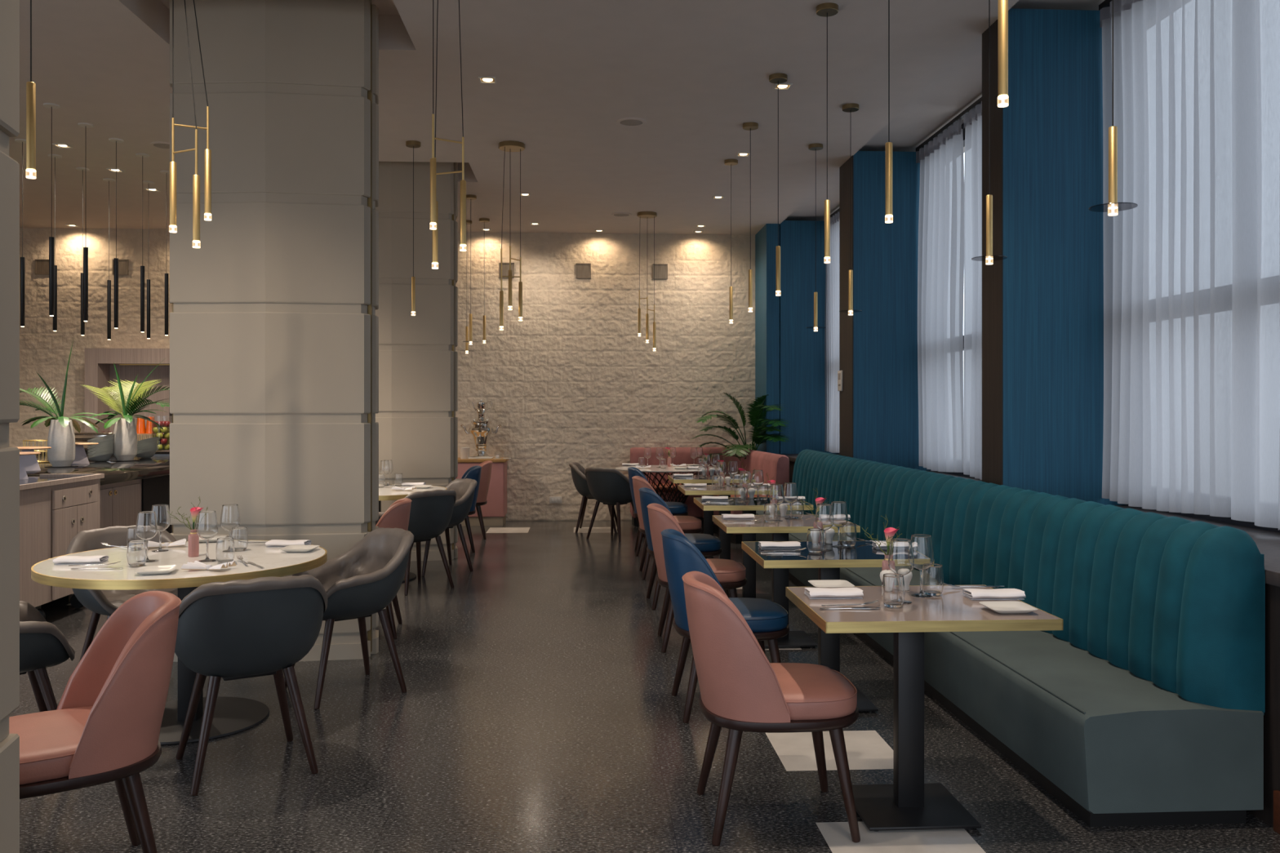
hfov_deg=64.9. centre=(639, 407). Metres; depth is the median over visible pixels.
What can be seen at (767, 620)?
chair
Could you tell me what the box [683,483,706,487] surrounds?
napkin
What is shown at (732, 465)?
bowl
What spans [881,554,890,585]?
bud vase
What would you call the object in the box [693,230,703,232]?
recessed light
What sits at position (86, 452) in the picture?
countertop
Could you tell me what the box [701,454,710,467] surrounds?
bowl
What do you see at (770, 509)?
tumbler
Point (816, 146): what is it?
pendant lamp
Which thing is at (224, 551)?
tumbler
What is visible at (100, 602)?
armchair
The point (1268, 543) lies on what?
trim
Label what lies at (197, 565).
napkin
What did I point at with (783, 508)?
shaker
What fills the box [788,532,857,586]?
seat cushion
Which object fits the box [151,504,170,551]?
wine glass
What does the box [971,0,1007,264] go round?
pendant lamp
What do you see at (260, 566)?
knife
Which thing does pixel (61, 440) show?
vase
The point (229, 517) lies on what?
bowl
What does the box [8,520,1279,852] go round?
floor
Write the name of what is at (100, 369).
wall niche
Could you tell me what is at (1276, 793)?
baseboard
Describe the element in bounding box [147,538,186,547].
napkin
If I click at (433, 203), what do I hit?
pendant
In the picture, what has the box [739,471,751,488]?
bowl
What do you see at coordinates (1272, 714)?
wall
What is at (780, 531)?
square table
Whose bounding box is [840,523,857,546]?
tumbler
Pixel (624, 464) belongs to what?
napkin
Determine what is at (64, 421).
bouquet
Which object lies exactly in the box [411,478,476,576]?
armchair
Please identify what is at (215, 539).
plate
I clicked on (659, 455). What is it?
bowl
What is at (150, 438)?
bowl
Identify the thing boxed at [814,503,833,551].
wine glass
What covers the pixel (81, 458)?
cake stand
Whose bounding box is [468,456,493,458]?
tray
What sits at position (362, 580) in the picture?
armchair
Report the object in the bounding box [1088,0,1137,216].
pendant lamp
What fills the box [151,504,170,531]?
bowl
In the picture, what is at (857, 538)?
fork
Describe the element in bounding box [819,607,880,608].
knife
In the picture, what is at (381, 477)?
tumbler
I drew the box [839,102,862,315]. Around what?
pendant lamp
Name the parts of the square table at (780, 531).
post, plate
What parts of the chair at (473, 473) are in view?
leg, under frame, backrest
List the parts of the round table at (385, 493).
post, plate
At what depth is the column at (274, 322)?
5.75 m
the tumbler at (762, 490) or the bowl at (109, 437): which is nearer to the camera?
the tumbler at (762, 490)
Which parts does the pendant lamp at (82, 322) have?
cord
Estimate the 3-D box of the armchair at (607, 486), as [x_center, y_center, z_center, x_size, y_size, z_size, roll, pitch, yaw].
[-0.289,1.048,11.174,0.612,0.812,0.610,0,0,35]
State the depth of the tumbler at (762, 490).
7.66 m
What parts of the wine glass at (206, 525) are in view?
stem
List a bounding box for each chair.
[8,591,181,852]
[375,497,412,639]
[461,465,481,552]
[475,460,492,539]
[627,466,688,556]
[631,475,702,579]
[639,487,721,609]
[646,503,746,653]
[661,528,789,723]
[681,571,860,846]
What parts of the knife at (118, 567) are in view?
handle, blade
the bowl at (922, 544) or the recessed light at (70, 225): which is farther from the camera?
the recessed light at (70, 225)
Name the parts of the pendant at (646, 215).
cord, rod, cord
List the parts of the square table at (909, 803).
post, plate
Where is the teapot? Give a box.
[471,399,492,413]
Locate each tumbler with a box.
[126,526,143,545]
[127,540,146,567]
[215,537,235,564]
[231,527,248,551]
[378,474,385,487]
[393,473,403,486]
[638,457,644,466]
[659,458,666,468]
[697,458,702,466]
[697,466,706,478]
[711,475,720,488]
[733,473,740,486]
[734,487,745,502]
[758,484,768,499]
[763,503,776,522]
[791,500,804,518]
[806,528,823,552]
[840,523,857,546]
[881,573,904,608]
[922,563,943,595]
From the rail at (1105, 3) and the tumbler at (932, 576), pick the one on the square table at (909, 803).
the tumbler at (932, 576)
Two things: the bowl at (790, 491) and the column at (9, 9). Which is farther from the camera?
the bowl at (790, 491)
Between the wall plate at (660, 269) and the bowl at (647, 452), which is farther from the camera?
the wall plate at (660, 269)
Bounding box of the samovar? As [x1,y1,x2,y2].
[460,413,502,457]
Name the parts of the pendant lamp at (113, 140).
cord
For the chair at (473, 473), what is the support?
on the floor
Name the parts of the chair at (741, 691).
leg, leg, backrest, under frame, seat, leg, leg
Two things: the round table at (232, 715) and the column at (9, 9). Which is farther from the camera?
the round table at (232, 715)
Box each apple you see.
[152,426,159,432]
[155,420,163,426]
[155,431,163,439]
[157,444,163,450]
[160,426,167,432]
[160,438,167,444]
[163,421,170,426]
[163,432,169,438]
[163,444,169,450]
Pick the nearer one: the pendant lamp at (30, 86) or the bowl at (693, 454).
the pendant lamp at (30, 86)
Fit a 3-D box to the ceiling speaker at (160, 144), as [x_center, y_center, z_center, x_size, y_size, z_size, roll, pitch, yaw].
[-4.067,-2.246,8.618,0.236,0.008,0.236,0,0,-3]
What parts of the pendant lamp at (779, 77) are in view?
cord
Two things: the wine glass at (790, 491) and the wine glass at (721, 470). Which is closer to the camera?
the wine glass at (790, 491)
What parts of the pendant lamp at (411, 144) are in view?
cord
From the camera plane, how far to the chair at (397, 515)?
6.37 m
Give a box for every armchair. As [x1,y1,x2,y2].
[19,600,75,711]
[65,525,177,662]
[174,574,327,795]
[284,528,413,709]
[375,489,456,595]
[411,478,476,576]
[568,462,617,533]
[584,466,644,542]
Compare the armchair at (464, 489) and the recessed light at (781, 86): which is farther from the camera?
the armchair at (464, 489)
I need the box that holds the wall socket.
[549,496,561,503]
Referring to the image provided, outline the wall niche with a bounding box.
[84,348,172,444]
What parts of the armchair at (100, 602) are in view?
leg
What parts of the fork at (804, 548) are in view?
handle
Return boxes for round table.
[31,540,327,745]
[378,484,446,582]
[615,465,715,503]
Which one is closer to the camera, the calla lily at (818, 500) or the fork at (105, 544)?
the fork at (105, 544)
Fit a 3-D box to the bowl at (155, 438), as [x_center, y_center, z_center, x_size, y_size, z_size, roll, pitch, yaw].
[-5.039,0.353,10.267,0.234,0.088,0.234,0,0,-9]
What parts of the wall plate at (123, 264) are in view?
panel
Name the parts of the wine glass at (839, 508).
stem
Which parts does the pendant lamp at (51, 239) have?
cord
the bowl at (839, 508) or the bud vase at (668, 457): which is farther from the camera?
the bud vase at (668, 457)
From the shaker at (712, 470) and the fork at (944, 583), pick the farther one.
the shaker at (712, 470)
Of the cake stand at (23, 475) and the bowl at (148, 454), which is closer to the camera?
the cake stand at (23, 475)
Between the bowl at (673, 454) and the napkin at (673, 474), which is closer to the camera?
the napkin at (673, 474)
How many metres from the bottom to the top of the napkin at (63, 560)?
0.030 m
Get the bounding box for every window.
[937,123,974,478]
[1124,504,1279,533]
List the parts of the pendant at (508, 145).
rod, cord, rod, cord, rod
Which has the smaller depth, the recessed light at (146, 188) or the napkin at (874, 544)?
the napkin at (874, 544)
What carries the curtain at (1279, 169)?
hanging from the rail at (1105, 3)
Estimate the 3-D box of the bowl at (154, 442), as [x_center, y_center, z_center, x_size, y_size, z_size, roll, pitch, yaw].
[-5.039,0.384,10.267,0.234,0.088,0.234,0,0,-9]
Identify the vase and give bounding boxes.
[47,419,75,466]
[113,418,137,460]
[187,528,199,557]
[667,455,671,466]
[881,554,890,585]
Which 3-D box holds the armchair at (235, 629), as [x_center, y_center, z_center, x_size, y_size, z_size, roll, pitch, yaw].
[-1.578,1.048,4.047,0.612,0.812,0.610,0,0,-31]
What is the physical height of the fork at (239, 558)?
0.015 m
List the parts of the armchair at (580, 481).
leg, leg, leg, leg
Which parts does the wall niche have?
panel, dark door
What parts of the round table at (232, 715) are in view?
post, plate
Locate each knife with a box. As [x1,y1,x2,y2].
[71,567,123,569]
[247,561,264,568]
[705,502,733,502]
[760,552,804,553]
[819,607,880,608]
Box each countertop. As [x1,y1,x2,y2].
[19,449,169,456]
[26,453,169,484]
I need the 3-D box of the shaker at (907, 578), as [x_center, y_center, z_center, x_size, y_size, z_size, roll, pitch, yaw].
[1.016,0.659,3.869,0.060,0.081,0.060,0,0,-3]
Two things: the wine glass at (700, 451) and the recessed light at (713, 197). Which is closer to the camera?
the recessed light at (713, 197)
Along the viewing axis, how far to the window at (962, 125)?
8.29 m
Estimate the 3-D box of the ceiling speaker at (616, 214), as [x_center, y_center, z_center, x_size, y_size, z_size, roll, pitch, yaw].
[-0.215,-2.246,11.692,0.236,0.008,0.236,0,0,-3]
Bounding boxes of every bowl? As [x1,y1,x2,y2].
[87,434,114,441]
[87,435,114,442]
[87,439,114,446]
[87,440,114,448]
[87,442,114,449]
[87,445,114,453]
[87,448,114,456]
[87,450,114,457]
[87,452,114,461]
[88,444,114,451]
[88,447,114,454]
[93,437,114,442]
[135,448,158,457]
[135,511,157,540]
[137,436,158,443]
[137,438,158,444]
[137,440,158,445]
[137,441,158,447]
[137,443,158,448]
[137,444,158,450]
[137,445,158,452]
[137,447,158,453]
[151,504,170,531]
[196,511,217,539]
[220,504,239,531]
[379,460,390,475]
[387,459,393,474]
[644,447,651,458]
[655,448,663,459]
[668,447,676,457]
[689,447,697,458]
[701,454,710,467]
[711,454,719,466]
[715,462,726,476]
[728,461,737,475]
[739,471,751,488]
[751,470,764,487]
[769,484,784,505]
[783,482,798,503]
[814,503,833,530]
[831,501,848,527]
[888,538,914,575]
[911,533,933,569]
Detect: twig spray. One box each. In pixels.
[167,496,208,529]
[800,488,827,516]
[862,514,902,555]
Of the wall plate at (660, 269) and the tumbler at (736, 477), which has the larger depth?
the wall plate at (660, 269)
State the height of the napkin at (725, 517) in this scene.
0.030 m
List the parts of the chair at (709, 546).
leg, backrest, leg, under frame, seat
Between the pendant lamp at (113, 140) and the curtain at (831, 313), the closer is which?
the pendant lamp at (113, 140)
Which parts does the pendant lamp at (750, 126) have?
cord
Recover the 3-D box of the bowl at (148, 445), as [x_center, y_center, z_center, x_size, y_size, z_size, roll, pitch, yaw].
[-5.039,0.399,10.267,0.234,0.088,0.234,0,0,-3]
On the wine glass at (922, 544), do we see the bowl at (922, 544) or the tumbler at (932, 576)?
the bowl at (922, 544)
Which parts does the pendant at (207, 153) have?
rod, cord, cord, rod, cord, rod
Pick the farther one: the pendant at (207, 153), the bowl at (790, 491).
the bowl at (790, 491)
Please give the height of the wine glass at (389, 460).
0.225 m
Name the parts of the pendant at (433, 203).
rod, cord, cord, cord, rod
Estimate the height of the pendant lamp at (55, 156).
1.565 m
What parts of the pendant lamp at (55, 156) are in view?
cord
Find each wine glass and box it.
[135,511,157,562]
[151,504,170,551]
[196,511,217,562]
[220,504,239,551]
[379,460,390,485]
[385,459,393,484]
[644,447,651,466]
[655,448,663,467]
[668,447,676,464]
[689,447,697,466]
[696,447,702,458]
[701,454,710,477]
[711,454,719,476]
[715,462,726,488]
[728,461,737,487]
[739,471,751,502]
[751,470,764,500]
[769,484,784,521]
[783,482,798,519]
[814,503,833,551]
[831,501,848,547]
[888,538,914,604]
[911,533,933,597]
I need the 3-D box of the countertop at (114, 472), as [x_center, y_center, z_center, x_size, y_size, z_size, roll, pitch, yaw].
[-5.141,0.541,8.420,2.140,0.070,5.250,0,0,-3]
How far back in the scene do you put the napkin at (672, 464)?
11.97 m
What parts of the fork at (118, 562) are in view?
handle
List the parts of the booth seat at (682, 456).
seat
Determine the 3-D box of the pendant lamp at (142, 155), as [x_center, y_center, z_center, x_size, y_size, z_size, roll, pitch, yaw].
[-4.417,-1.461,8.940,0.110,1.578,0.110,0,0,-3]
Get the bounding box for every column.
[0,0,19,852]
[169,0,378,662]
[375,161,457,560]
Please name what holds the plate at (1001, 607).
on the square table at (909, 803)
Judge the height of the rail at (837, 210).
0.030 m
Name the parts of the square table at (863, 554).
post, plate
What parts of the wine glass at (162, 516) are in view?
stem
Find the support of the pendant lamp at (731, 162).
hanging from the ceiling
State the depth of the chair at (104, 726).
2.96 m
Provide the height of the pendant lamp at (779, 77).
1.489 m
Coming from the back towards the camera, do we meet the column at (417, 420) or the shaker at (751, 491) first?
the column at (417, 420)
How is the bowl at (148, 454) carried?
on the countertop at (114, 472)
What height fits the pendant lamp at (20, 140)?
1.568 m
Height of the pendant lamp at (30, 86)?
1.374 m
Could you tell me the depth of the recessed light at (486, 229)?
12.69 m
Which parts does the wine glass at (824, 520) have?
stem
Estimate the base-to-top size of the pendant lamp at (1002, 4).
1.262 m
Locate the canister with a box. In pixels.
[459,447,470,458]
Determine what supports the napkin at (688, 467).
on the round table at (653, 468)
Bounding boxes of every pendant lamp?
[14,138,26,327]
[26,0,35,178]
[43,102,60,315]
[48,154,62,331]
[75,167,89,335]
[77,122,93,321]
[102,177,115,339]
[108,137,123,328]
[135,153,149,332]
[142,180,154,338]
[160,170,169,335]
[405,140,421,315]
[461,219,473,353]
[462,194,478,344]
[479,217,489,343]
[724,159,737,323]
[742,121,758,311]
[768,72,787,296]
[805,142,825,331]
[816,2,838,263]
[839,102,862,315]
[884,0,893,223]
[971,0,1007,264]
[997,0,1008,107]
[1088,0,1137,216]
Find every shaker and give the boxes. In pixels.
[709,467,715,475]
[724,476,731,485]
[747,488,755,498]
[778,503,787,516]
[822,528,835,543]
[880,569,894,582]
[903,572,912,591]
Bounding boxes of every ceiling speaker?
[149,141,169,149]
[611,212,631,216]
[616,117,646,126]
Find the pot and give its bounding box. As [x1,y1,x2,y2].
[475,401,486,413]
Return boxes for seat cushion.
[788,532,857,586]
[924,631,1263,813]
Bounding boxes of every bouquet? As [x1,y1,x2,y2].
[19,341,105,432]
[84,361,169,429]
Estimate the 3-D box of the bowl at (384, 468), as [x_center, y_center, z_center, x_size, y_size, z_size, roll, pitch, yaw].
[-2.296,0.539,9.056,0.091,0.129,0.091,0,0,-3]
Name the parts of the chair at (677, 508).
leg, backrest, leg, under frame, seat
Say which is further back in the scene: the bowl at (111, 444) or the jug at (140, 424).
the jug at (140, 424)
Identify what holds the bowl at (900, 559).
on the wine glass at (900, 559)
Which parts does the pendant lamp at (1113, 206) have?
cord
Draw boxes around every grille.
[153,143,169,148]
[614,213,628,216]
[620,119,642,125]
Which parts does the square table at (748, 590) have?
post, plate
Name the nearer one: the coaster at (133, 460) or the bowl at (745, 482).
the bowl at (745, 482)
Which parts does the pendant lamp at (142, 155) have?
cord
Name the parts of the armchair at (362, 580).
leg, leg, under plate, leg, leg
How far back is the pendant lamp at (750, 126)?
7.97 m
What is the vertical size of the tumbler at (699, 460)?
0.112 m
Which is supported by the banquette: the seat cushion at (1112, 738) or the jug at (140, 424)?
the seat cushion at (1112, 738)
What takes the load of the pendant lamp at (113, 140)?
hanging from the ceiling
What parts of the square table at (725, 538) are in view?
post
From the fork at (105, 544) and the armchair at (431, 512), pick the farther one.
the armchair at (431, 512)
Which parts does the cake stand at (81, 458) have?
plate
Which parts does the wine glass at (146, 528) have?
stem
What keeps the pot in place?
on the teapot
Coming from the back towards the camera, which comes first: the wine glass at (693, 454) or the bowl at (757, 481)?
the wine glass at (693, 454)
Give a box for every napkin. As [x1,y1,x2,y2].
[53,555,109,564]
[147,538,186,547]
[180,560,237,569]
[265,539,311,546]
[391,486,417,490]
[401,482,425,486]
[622,462,638,466]
[635,465,651,467]
[670,463,686,466]
[672,473,693,476]
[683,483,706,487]
[685,466,702,469]
[701,496,728,500]
[720,514,755,519]
[750,483,770,487]
[758,541,800,549]
[783,496,805,501]
[804,587,863,599]
[871,541,890,548]
[961,588,1026,599]
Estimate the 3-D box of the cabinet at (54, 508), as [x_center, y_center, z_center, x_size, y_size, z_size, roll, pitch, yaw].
[-4.151,0.968,6.582,0.470,0.962,1.720,0,0,-3]
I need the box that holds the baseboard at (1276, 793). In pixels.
[1273,790,1279,834]
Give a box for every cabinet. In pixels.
[19,473,104,617]
[49,474,172,602]
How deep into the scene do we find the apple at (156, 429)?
11.39 m
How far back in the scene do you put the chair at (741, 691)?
3.37 m
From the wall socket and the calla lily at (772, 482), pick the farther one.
the wall socket
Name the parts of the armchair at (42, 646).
leg, leg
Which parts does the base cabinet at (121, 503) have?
door, door, dark panel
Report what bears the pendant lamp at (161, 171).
hanging from the ceiling
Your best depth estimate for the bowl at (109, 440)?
9.46 m
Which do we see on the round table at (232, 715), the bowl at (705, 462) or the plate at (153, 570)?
the plate at (153, 570)
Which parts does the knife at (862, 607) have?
handle, blade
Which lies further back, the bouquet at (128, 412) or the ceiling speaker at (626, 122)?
the bouquet at (128, 412)
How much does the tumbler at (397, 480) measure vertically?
0.112 m
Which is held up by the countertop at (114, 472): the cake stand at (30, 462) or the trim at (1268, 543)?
the cake stand at (30, 462)
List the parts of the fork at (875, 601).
handle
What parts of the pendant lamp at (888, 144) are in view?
cord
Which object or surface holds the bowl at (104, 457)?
on the countertop at (114, 472)
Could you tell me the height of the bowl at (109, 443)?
0.088 m
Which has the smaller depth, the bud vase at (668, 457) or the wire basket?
the wire basket
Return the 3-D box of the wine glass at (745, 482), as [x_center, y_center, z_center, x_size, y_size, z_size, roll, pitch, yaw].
[0.790,0.587,7.547,0.091,0.225,0.091,0,0,-7]
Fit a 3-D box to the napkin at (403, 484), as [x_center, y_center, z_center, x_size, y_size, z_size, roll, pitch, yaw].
[-2.037,0.684,9.057,0.201,0.030,0.111,0,0,-3]
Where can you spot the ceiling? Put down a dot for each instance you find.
(565, 72)
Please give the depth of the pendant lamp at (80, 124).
7.97 m
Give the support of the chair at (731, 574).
on the floor
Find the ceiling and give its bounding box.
[8,0,1104,235]
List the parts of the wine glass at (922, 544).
stem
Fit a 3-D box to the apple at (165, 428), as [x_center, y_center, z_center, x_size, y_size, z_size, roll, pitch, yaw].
[-5.400,0.244,11.424,0.074,0.077,0.073,0,0,39]
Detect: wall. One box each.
[8,227,755,520]
[789,461,1279,827]
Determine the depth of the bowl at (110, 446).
9.45 m
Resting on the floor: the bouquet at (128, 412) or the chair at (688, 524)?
the chair at (688, 524)
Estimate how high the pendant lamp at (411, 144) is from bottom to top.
1.466 m
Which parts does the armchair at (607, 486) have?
leg, leg, under plate, leg, leg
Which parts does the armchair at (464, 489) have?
leg, leg, leg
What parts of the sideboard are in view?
door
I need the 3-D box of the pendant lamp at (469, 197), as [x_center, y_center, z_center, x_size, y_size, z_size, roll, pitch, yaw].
[-1.795,-1.461,10.676,0.168,1.578,0.168,0,0,-3]
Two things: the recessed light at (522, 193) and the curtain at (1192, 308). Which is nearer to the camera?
the curtain at (1192, 308)
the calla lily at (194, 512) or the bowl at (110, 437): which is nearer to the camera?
the calla lily at (194, 512)
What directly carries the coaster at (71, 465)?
on the countertop at (114, 472)
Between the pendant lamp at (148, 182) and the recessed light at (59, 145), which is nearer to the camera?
the recessed light at (59, 145)
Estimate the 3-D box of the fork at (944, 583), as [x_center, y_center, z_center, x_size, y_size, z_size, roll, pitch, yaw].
[1.275,0.684,3.886,0.208,0.015,0.023,0,0,5]
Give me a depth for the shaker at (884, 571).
3.84 m
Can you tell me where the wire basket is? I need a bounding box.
[22,440,48,462]
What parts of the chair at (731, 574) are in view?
leg, backrest, leg, under frame, seat, leg, leg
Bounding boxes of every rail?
[830,208,839,217]
[915,96,982,151]
[1098,0,1111,10]
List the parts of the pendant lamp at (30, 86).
cord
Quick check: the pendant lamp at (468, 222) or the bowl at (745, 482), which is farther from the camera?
the pendant lamp at (468, 222)
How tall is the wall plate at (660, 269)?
0.192 m
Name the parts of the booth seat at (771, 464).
seat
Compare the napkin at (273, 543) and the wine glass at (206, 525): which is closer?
the wine glass at (206, 525)
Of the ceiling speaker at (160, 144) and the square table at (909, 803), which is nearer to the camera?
the square table at (909, 803)
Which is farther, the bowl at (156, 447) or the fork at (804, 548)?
the bowl at (156, 447)
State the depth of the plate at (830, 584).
3.95 m
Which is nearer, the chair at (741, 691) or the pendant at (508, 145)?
the chair at (741, 691)
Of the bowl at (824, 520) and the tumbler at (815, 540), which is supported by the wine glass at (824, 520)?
the bowl at (824, 520)
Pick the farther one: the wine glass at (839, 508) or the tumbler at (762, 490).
the tumbler at (762, 490)
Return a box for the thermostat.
[837,370,842,391]
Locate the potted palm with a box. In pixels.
[691,392,791,460]
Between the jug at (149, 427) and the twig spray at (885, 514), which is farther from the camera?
the jug at (149, 427)
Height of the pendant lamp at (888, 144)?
1.427 m
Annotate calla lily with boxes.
[190,506,203,529]
[766,480,775,484]
[815,497,826,506]
[884,527,898,555]
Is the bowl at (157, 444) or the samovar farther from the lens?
the samovar
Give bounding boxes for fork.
[68,561,119,566]
[101,542,127,547]
[236,555,248,564]
[728,518,761,521]
[764,547,806,551]
[821,600,879,606]
[857,537,886,541]
[943,582,998,587]
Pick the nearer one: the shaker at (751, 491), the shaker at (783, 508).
the shaker at (783, 508)
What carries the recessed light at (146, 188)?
in the ceiling
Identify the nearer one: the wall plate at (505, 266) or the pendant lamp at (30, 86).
the pendant lamp at (30, 86)
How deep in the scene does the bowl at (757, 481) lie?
7.64 m
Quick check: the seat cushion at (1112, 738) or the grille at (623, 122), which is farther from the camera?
the grille at (623, 122)
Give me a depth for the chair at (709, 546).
7.32 m
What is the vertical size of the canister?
0.142 m
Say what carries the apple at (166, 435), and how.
in the jar
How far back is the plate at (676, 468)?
11.51 m
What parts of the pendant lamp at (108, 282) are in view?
cord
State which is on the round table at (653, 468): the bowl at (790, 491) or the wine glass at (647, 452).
the wine glass at (647, 452)
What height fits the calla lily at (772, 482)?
0.217 m
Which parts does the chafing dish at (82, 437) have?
lid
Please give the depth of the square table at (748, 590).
7.52 m
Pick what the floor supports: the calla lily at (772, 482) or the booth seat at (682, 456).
the booth seat at (682, 456)
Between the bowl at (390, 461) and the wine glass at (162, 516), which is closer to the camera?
the wine glass at (162, 516)
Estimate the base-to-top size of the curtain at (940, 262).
2.817 m
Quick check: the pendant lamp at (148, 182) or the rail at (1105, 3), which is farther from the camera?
the pendant lamp at (148, 182)
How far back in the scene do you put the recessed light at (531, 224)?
12.29 m
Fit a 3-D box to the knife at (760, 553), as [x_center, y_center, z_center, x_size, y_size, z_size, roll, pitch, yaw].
[0.684,0.696,4.830,0.213,0.004,0.015,0,0,1]
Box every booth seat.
[630,447,744,525]
[702,449,789,543]
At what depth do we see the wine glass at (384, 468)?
9.02 m
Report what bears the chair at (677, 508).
on the floor
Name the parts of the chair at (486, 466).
leg, under frame, backrest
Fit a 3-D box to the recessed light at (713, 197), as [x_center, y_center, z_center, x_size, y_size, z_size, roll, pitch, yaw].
[0.835,-2.246,10.728,0.116,0.008,0.116,0,0,-3]
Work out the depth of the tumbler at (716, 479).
8.72 m
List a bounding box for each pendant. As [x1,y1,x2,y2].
[168,0,211,248]
[429,0,466,269]
[498,140,524,330]
[637,211,657,351]
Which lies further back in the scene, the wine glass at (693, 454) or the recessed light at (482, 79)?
the wine glass at (693, 454)
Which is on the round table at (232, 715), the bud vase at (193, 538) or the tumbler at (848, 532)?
the bud vase at (193, 538)
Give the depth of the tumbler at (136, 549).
4.42 m
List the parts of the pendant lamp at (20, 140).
cord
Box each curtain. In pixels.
[824,211,839,453]
[915,119,964,472]
[963,101,982,479]
[1099,0,1279,529]
[1278,168,1279,528]
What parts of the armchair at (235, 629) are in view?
leg, leg, under plate, leg, leg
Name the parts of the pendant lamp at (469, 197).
cord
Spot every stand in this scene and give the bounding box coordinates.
[17,446,51,471]
[19,452,40,479]
[71,442,98,464]
[137,433,159,444]
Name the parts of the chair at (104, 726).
seat, under frame, backrest, leg, leg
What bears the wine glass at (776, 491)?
on the square table at (780, 531)
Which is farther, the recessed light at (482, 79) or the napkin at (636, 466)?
the napkin at (636, 466)
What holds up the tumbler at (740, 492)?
on the square table at (748, 590)
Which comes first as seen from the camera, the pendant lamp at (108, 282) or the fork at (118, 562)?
the fork at (118, 562)
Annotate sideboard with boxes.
[455,457,508,525]
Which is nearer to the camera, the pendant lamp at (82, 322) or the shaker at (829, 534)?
the shaker at (829, 534)
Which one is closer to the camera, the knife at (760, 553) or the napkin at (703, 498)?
the knife at (760, 553)
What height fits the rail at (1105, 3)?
0.030 m
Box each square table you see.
[667,475,751,536]
[677,484,770,559]
[693,497,813,601]
[712,515,860,648]
[741,540,933,712]
[785,585,1062,831]
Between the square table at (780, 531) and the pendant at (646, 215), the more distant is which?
the pendant at (646, 215)
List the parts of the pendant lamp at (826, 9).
cord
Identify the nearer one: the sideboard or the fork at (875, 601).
the fork at (875, 601)
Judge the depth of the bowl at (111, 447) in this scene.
9.44 m
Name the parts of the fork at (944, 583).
handle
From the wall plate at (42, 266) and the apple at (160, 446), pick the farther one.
the wall plate at (42, 266)
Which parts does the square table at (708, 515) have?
post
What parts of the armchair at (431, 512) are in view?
leg, leg, under plate, leg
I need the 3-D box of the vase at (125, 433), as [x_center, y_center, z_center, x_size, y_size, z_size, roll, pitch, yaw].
[-4.925,0.300,9.631,0.210,0.401,0.210,0,0,-3]
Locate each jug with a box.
[136,417,146,433]
[145,417,154,433]
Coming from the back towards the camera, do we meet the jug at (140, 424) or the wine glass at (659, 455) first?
the wine glass at (659, 455)
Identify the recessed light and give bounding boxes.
[52,143,72,147]
[65,224,79,226]
[106,168,124,172]
[144,187,160,191]
[478,76,497,83]
[480,228,491,231]
[519,192,530,195]
[529,222,539,225]
[594,229,604,231]
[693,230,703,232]
[695,224,706,226]
[712,195,724,199]
[735,151,750,156]
[773,83,792,89]
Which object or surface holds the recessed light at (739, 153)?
in the ceiling
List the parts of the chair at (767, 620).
leg, leg, backrest, under frame, seat, leg, leg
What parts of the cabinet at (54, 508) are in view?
door, drawer, door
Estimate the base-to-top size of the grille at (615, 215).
0.006 m
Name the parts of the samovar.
handle, handle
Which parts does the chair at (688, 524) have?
leg, backrest, leg, under frame, seat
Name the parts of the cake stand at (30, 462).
plate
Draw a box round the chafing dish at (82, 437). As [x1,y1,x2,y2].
[74,431,113,451]
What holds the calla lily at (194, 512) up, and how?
in the bud vase at (193, 538)
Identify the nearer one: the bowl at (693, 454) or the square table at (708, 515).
the square table at (708, 515)
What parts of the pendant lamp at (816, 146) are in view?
cord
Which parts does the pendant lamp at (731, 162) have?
cord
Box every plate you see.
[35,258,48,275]
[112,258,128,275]
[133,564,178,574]
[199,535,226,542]
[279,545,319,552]
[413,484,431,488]
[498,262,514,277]
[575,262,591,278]
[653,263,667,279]
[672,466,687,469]
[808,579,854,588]
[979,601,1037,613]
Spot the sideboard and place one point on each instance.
(494, 513)
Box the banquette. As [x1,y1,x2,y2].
[755,448,1265,826]
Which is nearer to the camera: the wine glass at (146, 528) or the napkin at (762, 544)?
the wine glass at (146, 528)
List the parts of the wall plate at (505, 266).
panel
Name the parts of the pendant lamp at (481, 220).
cord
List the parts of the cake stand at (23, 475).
plate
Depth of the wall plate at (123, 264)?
12.62 m
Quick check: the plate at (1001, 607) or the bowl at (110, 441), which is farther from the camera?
the bowl at (110, 441)
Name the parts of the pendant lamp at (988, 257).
cord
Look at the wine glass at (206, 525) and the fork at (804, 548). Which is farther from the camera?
the fork at (804, 548)
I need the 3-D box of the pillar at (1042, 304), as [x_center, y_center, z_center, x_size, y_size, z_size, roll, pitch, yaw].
[2.467,-0.850,5.933,0.808,2.880,0.290,0,0,-3]
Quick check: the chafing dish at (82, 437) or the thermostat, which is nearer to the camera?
the thermostat
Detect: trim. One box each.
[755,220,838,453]
[778,453,1279,586]
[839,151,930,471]
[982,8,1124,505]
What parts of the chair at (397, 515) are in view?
leg, backrest, leg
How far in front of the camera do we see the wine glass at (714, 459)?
10.24 m
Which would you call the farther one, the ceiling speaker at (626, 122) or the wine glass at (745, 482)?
the ceiling speaker at (626, 122)
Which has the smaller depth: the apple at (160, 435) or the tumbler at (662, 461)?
the apple at (160, 435)
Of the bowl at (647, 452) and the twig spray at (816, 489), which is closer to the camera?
the twig spray at (816, 489)
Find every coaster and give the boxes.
[44,465,77,467]
[110,459,138,461]

